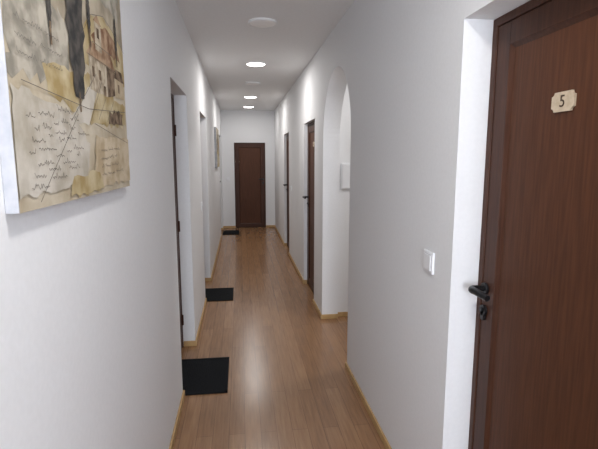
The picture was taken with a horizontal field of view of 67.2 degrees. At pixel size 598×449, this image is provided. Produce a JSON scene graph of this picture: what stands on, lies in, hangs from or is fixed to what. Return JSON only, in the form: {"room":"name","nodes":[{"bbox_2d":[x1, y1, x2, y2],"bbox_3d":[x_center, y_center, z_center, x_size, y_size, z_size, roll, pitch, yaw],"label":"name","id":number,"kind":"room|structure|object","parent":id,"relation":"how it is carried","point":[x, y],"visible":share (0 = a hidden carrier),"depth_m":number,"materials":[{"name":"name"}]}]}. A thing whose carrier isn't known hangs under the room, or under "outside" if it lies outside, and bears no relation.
{"room":"apartment building corridor","nodes":[
{"label":"apartment building corridor","id":0,"kind":"room"},
{"bbox_2d":[0,0,222,448],"bbox_3d":[-1.068,-0.307,3.994,0.250,2.700,13.000,-1,8,-7],"label":"wall","id":1,"kind":"structure","parent":0,"point":[90,337],"depth_m":1.68,"materials":[{"name":"paint"}]},
{"bbox_2d":[0,0,129,213],"bbox_3d":[-0.567,-0.420,1.165,0.028,0.690,0.827,-1,8,-7],"label":"canvas painting","id":2,"kind":"object","parent":1,"relation":"attached to","point":[63,128],"visible":1,"depth_m":1.00,"materials":[{"name":"beige fabric"}]},
{"bbox_2d":[106,67,114,96],"bbox_3d":[-0.586,-0.438,1.403,0.001,0.091,0.085,-1,8,-7],"label":"painting","id":3,"kind":"object","parent":1,"relation":"attached to","point":[110,74],"depth_m":1.40},
{"bbox_2d":[171,98,182,349],"bbox_3d":[-0.978,0.085,3.355,0.041,2.083,0.804,-1,8,-7],"label":"stile","id":4,"kind":"object","parent":1,"relation":"attached to","point":[171,98],"visible":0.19,"depth_m":3.70,"materials":[{"name":"brown wood"}]},
{"bbox_2d":[171,93,183,347],"bbox_3d":[-0.978,0.076,3.354,0.050,2.129,0.868,-1,8,-7],"label":"frame","id":5,"kind":"object","parent":1,"relation":"attached to","point":[172,95],"visible":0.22,"depth_m":3.73,"materials":[{"name":"brown wood"}]},
{"bbox_2d":[174,125,183,324],"bbox_3d":[-1.000,0.031,3.758,0.014,1.690,0.014,-1,8,-7],"label":"hinges","id":6,"kind":"object","parent":1,"relation":"attached to","point":[174,125],"visible":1,"depth_m":3.75,"materials":[{"name":"brown metal"}]},
{"bbox_2d":[169,226,223,448],"bbox_3d":[-0.986,1.003,4.198,0.111,0.048,13.000,-1,8,-7],"label":"baseboard","id":7,"kind":"structure","parent":1,"relation":"attached to","point":[186,343],"depth_m":3.93,"materials":[{"name":"brown wood"}]},
{"bbox_2d":[214,127,219,167],"bbox_3d":[-1.452,-1.355,7.968,0.039,0.670,0.900,-1,8,-7],"label":"canvas painting","id":8,"kind":"object","parent":1,"relation":"attached to","point":[216,131],"visible":1,"depth_m":7.57,"materials":[{"name":"white paint"}]},
{"bbox_2d":[171,108,180,334],"bbox_3d":[-0.965,0.084,3.357,0.010,1.931,0.652,-1,8,-7],"label":"bead","id":9,"kind":"object","parent":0,"point":[171,108],"depth_m":3.68},
{"bbox_2d":[220,110,274,225],"bbox_3d":[-1.227,-1.275,10.537,1.635,2.700,0.160,-1,8,-7],"label":"wall","id":10,"kind":"structure","parent":0,"point":[237,126],"depth_m":10.38,"materials":[{"name":"paint"}]},
{"bbox_2d":[224,225,274,227],"bbox_3d":[-1.174,0.049,10.652,1.194,0.048,0.013,-1,8,-7],"label":"baseboard","id":11,"kind":"structure","parent":10,"relation":"attached to","point":[266,225],"depth_m":10.60,"materials":[{"name":"brown wood"}]},
{"bbox_2d":[239,148,260,222],"bbox_3d":[-1.146,-0.906,10.570,0.502,1.781,0.024,-1,8,-7],"label":"panel","id":12,"kind":"object","parent":10,"relation":"attached to","point":[250,201],"visible":1,"depth_m":10.56,"materials":[{"name":"brown wood"}]},
{"bbox_2d":[235,144,264,226],"bbox_3d":[-1.146,-0.906,10.566,0.654,1.933,0.041,-1,8,-7],"label":"stile","id":13,"kind":"object","parent":10,"relation":"attached to","point":[237,146],"visible":1,"depth_m":10.54,"materials":[{"name":"brown wood"}]},
{"bbox_2d":[234,143,265,227],"bbox_3d":[-1.146,-0.915,10.565,0.718,1.979,0.050,-1,8,-7],"label":"frame","id":14,"kind":"object","parent":10,"relation":"attached to","point":[234,143],"visible":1,"depth_m":10.54,"materials":[{"name":"brown wood"}]},
{"bbox_2d":[239,147,260,223],"bbox_3d":[-1.144,-0.904,10.553,0.502,1.781,0.010,-1,8,-7],"label":"bead","id":15,"kind":"object","parent":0,"point":[239,147],"depth_m":10.52},
{"bbox_2d":[175,0,353,110],"bbox_3d":[0.432,-1.718,3.962,3.270,0.100,13.360,-1,8,-7],"label":"ceiling","id":16,"kind":"structure","parent":0,"point":[223,39],"depth_m":4.14,"materials":[{"name":"paint"}]},
{"bbox_2d":[245,82,260,84],"bbox_3d":[-0.670,-2.029,6.493,0.230,0.024,0.230,-1,8,-7],"label":"recessed light","id":17,"kind":"object","parent":16,"relation":"attached to","point":[247,83],"depth_m":6.43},
{"bbox_2d":[246,61,265,66],"bbox_3d":[-0.492,-1.829,5.139,0.230,0.024,0.230,-1,8,-7],"label":"recessed light","id":18,"kind":"object","parent":16,"relation":"in","point":[251,63],"depth_m":5.09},
{"bbox_2d":[248,17,276,27],"bbox_3d":[-0.288,-1.599,3.579,0.230,0.024,0.230,-1,8,-7],"label":"recessed light","id":19,"kind":"object","parent":16,"relation":"attached to","point":[261,22],"depth_m":3.54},
{"bbox_2d":[173,227,385,448],"bbox_3d":[0.432,1.052,4.371,3.270,0.100,13.360,-1,8,-7],"label":"floor","id":20,"kind":"structure","parent":0,"point":[290,386],"depth_m":3.63,"materials":[{"name":"laminate"}]},
{"bbox_2d":[182,357,228,395],"bbox_3d":[-0.730,1.139,3.406,0.387,0.011,0.560,-1,8,-7],"label":"doormat","id":21,"kind":"object","parent":20,"relation":"on","point":[200,376],"visible":0.84,"depth_m":3.39,"materials":[{"name":"black rubber"}]},
{"bbox_2d":[205,287,233,301],"bbox_3d":[-0.989,0.841,5.418,0.395,0.011,0.500,-1,8,-7],"label":"doormat","id":22,"kind":"object","parent":20,"relation":"on","point":[212,294],"visible":0.88,"depth_m":5.41,"materials":[{"name":"black rubber"}]},
{"bbox_2d":[223,230,238,234],"bbox_3d":[-1.496,0.175,9.921,0.350,0.011,0.560,-1,8,-7],"label":"doormat","id":23,"kind":"object","parent":20,"relation":"on","point":[225,232],"visible":1,"depth_m":9.88,"materials":[{"name":"black rubber"}]},
{"bbox_2d":[309,130,314,286],"bbox_3d":[0.171,-0.173,5.369,0.010,1.851,0.602,-1,8,-7],"label":"bead","id":24,"kind":"object","parent":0,"point":[314,130],"depth_m":5.65},
{"bbox_2d":[338,85,350,311],"bbox_3d":[1.298,-0.286,3.849,1.635,2.700,1.700,-1,8,-7],"label":"wall","id":25,"kind":"structure","parent":0,"point":[345,127],"depth_m":4.53,"materials":[{"name":"paint"}]},
{"bbox_2d":[338,312,347,316],"bbox_3d":[1.249,1.027,4.036,1.535,0.048,1.500,-1,8,-7],"label":"baseboard","id":26,"kind":"structure","parent":25,"relation":"attached to","point":[340,314],"depth_m":4.67,"materials":[{"name":"brown wood"}]},
{"bbox_2d":[341,163,349,188],"bbox_3d":[0.517,-0.479,4.469,0.200,0.260,0.025,-1,8,-7],"label":"electrical box","id":27,"kind":"object","parent":25,"relation":"attached to","point":[345,167],"visible":0.44,"depth_m":4.45,"materials":[{"name":"white plastic"}]},
{"bbox_2d":[274,0,529,448],"bbox_3d":[0.348,-0.334,4.176,0.165,2.700,13.000,-1,8,-7],"label":"wall","id":28,"kind":"structure","parent":0,"point":[416,73],"depth_m":2.25,"materials":[{"name":"paint"}]},
{"bbox_2d":[307,121,314,283],"bbox_3d":[0.185,-0.182,5.369,0.050,2.049,0.818,-1,8,-7],"label":"frame","id":29,"kind":"object","parent":28,"relation":"attached to","point":[313,122],"visible":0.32,"depth_m":5.79,"materials":[{"name":"brown wood"}]},
{"bbox_2d":[308,124,314,292],"bbox_3d":[0.184,-0.173,5.370,0.041,2.003,0.754,-1,8,-7],"label":"stile","id":30,"kind":"object","parent":28,"relation":"attached to","point":[311,128],"visible":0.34,"depth_m":5.66,"materials":[{"name":"brown wood"}]},
{"bbox_2d":[310,132,314,283],"bbox_3d":[0.188,-0.173,5.371,0.024,1.851,0.602,-1,8,-7],"label":"panel","id":31,"kind":"object","parent":28,"relation":"attached to","point":[312,135],"visible":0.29,"depth_m":5.49,"materials":[{"name":"brown wood"}]},
{"bbox_2d":[275,226,391,448],"bbox_3d":[0.341,0.978,4.369,0.178,0.048,13.000,-1,8,-7],"label":"baseboard","id":32,"kind":"structure","parent":28,"relation":"attached to","point":[322,316],"depth_m":3.22,"materials":[{"name":"brown wood"}]},
{"bbox_2d":[423,249,434,274],"bbox_3d":[0.554,0.159,1.931,0.015,0.094,0.094,-1,8,-7],"label":"light switch","id":33,"kind":"object","parent":28,"relation":"attached to","point":[428,262],"visible":1,"depth_m":1.91,"materials":[{"name":"white plastic"}]},
{"bbox_2d":[479,305,486,319],"bbox_3d":[0.699,0.334,1.716,0.019,0.057,0.040,-1,8,-7],"label":"plate","id":34,"kind":"object","parent":28,"relation":"attached to","point":[483,309],"visible":1,"depth_m":1.71,"materials":[{"name":"black metal"}]},
{"bbox_2d":[479,282,488,293],"bbox_3d":[0.680,0.242,1.700,0.058,0.044,0.044,-1,8,-7],"label":"rose","id":35,"kind":"object","parent":28,"relation":"attached to","point":[484,287],"visible":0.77,"depth_m":1.69,"materials":[{"name":"black metal"}]},
{"bbox_2d":[468,285,489,301],"bbox_3d":[0.660,0.249,1.649,0.050,0.031,0.123,-1,8,-7],"label":"lever","id":36,"kind":"object","parent":35,"relation":"attached to","point":[475,290],"visible":1,"depth_m":1.63,"materials":[{"name":"black metal"}]},
{"bbox_2d":[468,0,551,448],"bbox_3d":[0.778,0.379,1.340,0.050,2.119,0.878,-1,8,-7],"label":"frame","id":37,"kind":"object","parent":28,"relation":"attached to","point":[530,5],"visible":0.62,"depth_m":1.68,"materials":[{"name":"brown wood"}]},
{"bbox_2d":[473,0,597,448],"bbox_3d":[0.777,0.387,1.342,0.041,2.073,0.814,-1,8,-7],"label":"door frame","id":38,"kind":"structure","parent":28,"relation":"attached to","point":[552,13],"depth_m":1.61,"materials":[{"name":"brown wood"}]},
{"bbox_2d":[489,15,597,448],"bbox_3d":[0.781,0.387,1.342,0.024,1.921,0.662,-1,8,-7],"label":"door","id":39,"kind":"structure","parent":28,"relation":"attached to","point":[545,391],"depth_m":1.36,"materials":[{"name":"brown wood"}]},
{"bbox_2d":[551,90,576,112],"bbox_3d":[0.758,-0.352,1.290,0.007,0.056,0.092,-1,8,-7],"label":"number plate","id":40,"kind":"object","parent":39,"relation":"attached to","point":[570,96],"visible":1,"depth_m":1.28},
{"bbox_2d":[484,8,597,448],"bbox_3d":[0.764,0.388,1.340,0.010,1.921,0.662,-1,8,-7],"label":"bead","id":41,"kind":"object","parent":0,"point":[594,12],"depth_m":1.59},
{"bbox_3d":[-0.149,-0.558,7.915,0.050,2.049,0.828,-1,8,-7],"label":"frame","id":42,"kind":"object","parent":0,"visible":0},
{"bbox_2d":[287,136,288,246],"bbox_3d":[-0.149,-0.549,7.916,0.041,2.003,0.764,-1,8,-7],"label":"stile","id":43,"kind":"object","parent":42,"relation":"attached to","point":[287,136],"visible":0.31,"depth_m":8.22,"materials":[{"name":"brown wood"}]},
{"bbox_2d":[288,141,288,240],"bbox_3d":[-0.146,-0.549,7.917,0.024,1.851,0.612,-1,8,-7],"label":"panel","id":44,"kind":"object","parent":42,"relation":"attached to","point":[288,141],"visible":0.14,"depth_m":8.16,"materials":[{"name":"brown wood"}]}
]}

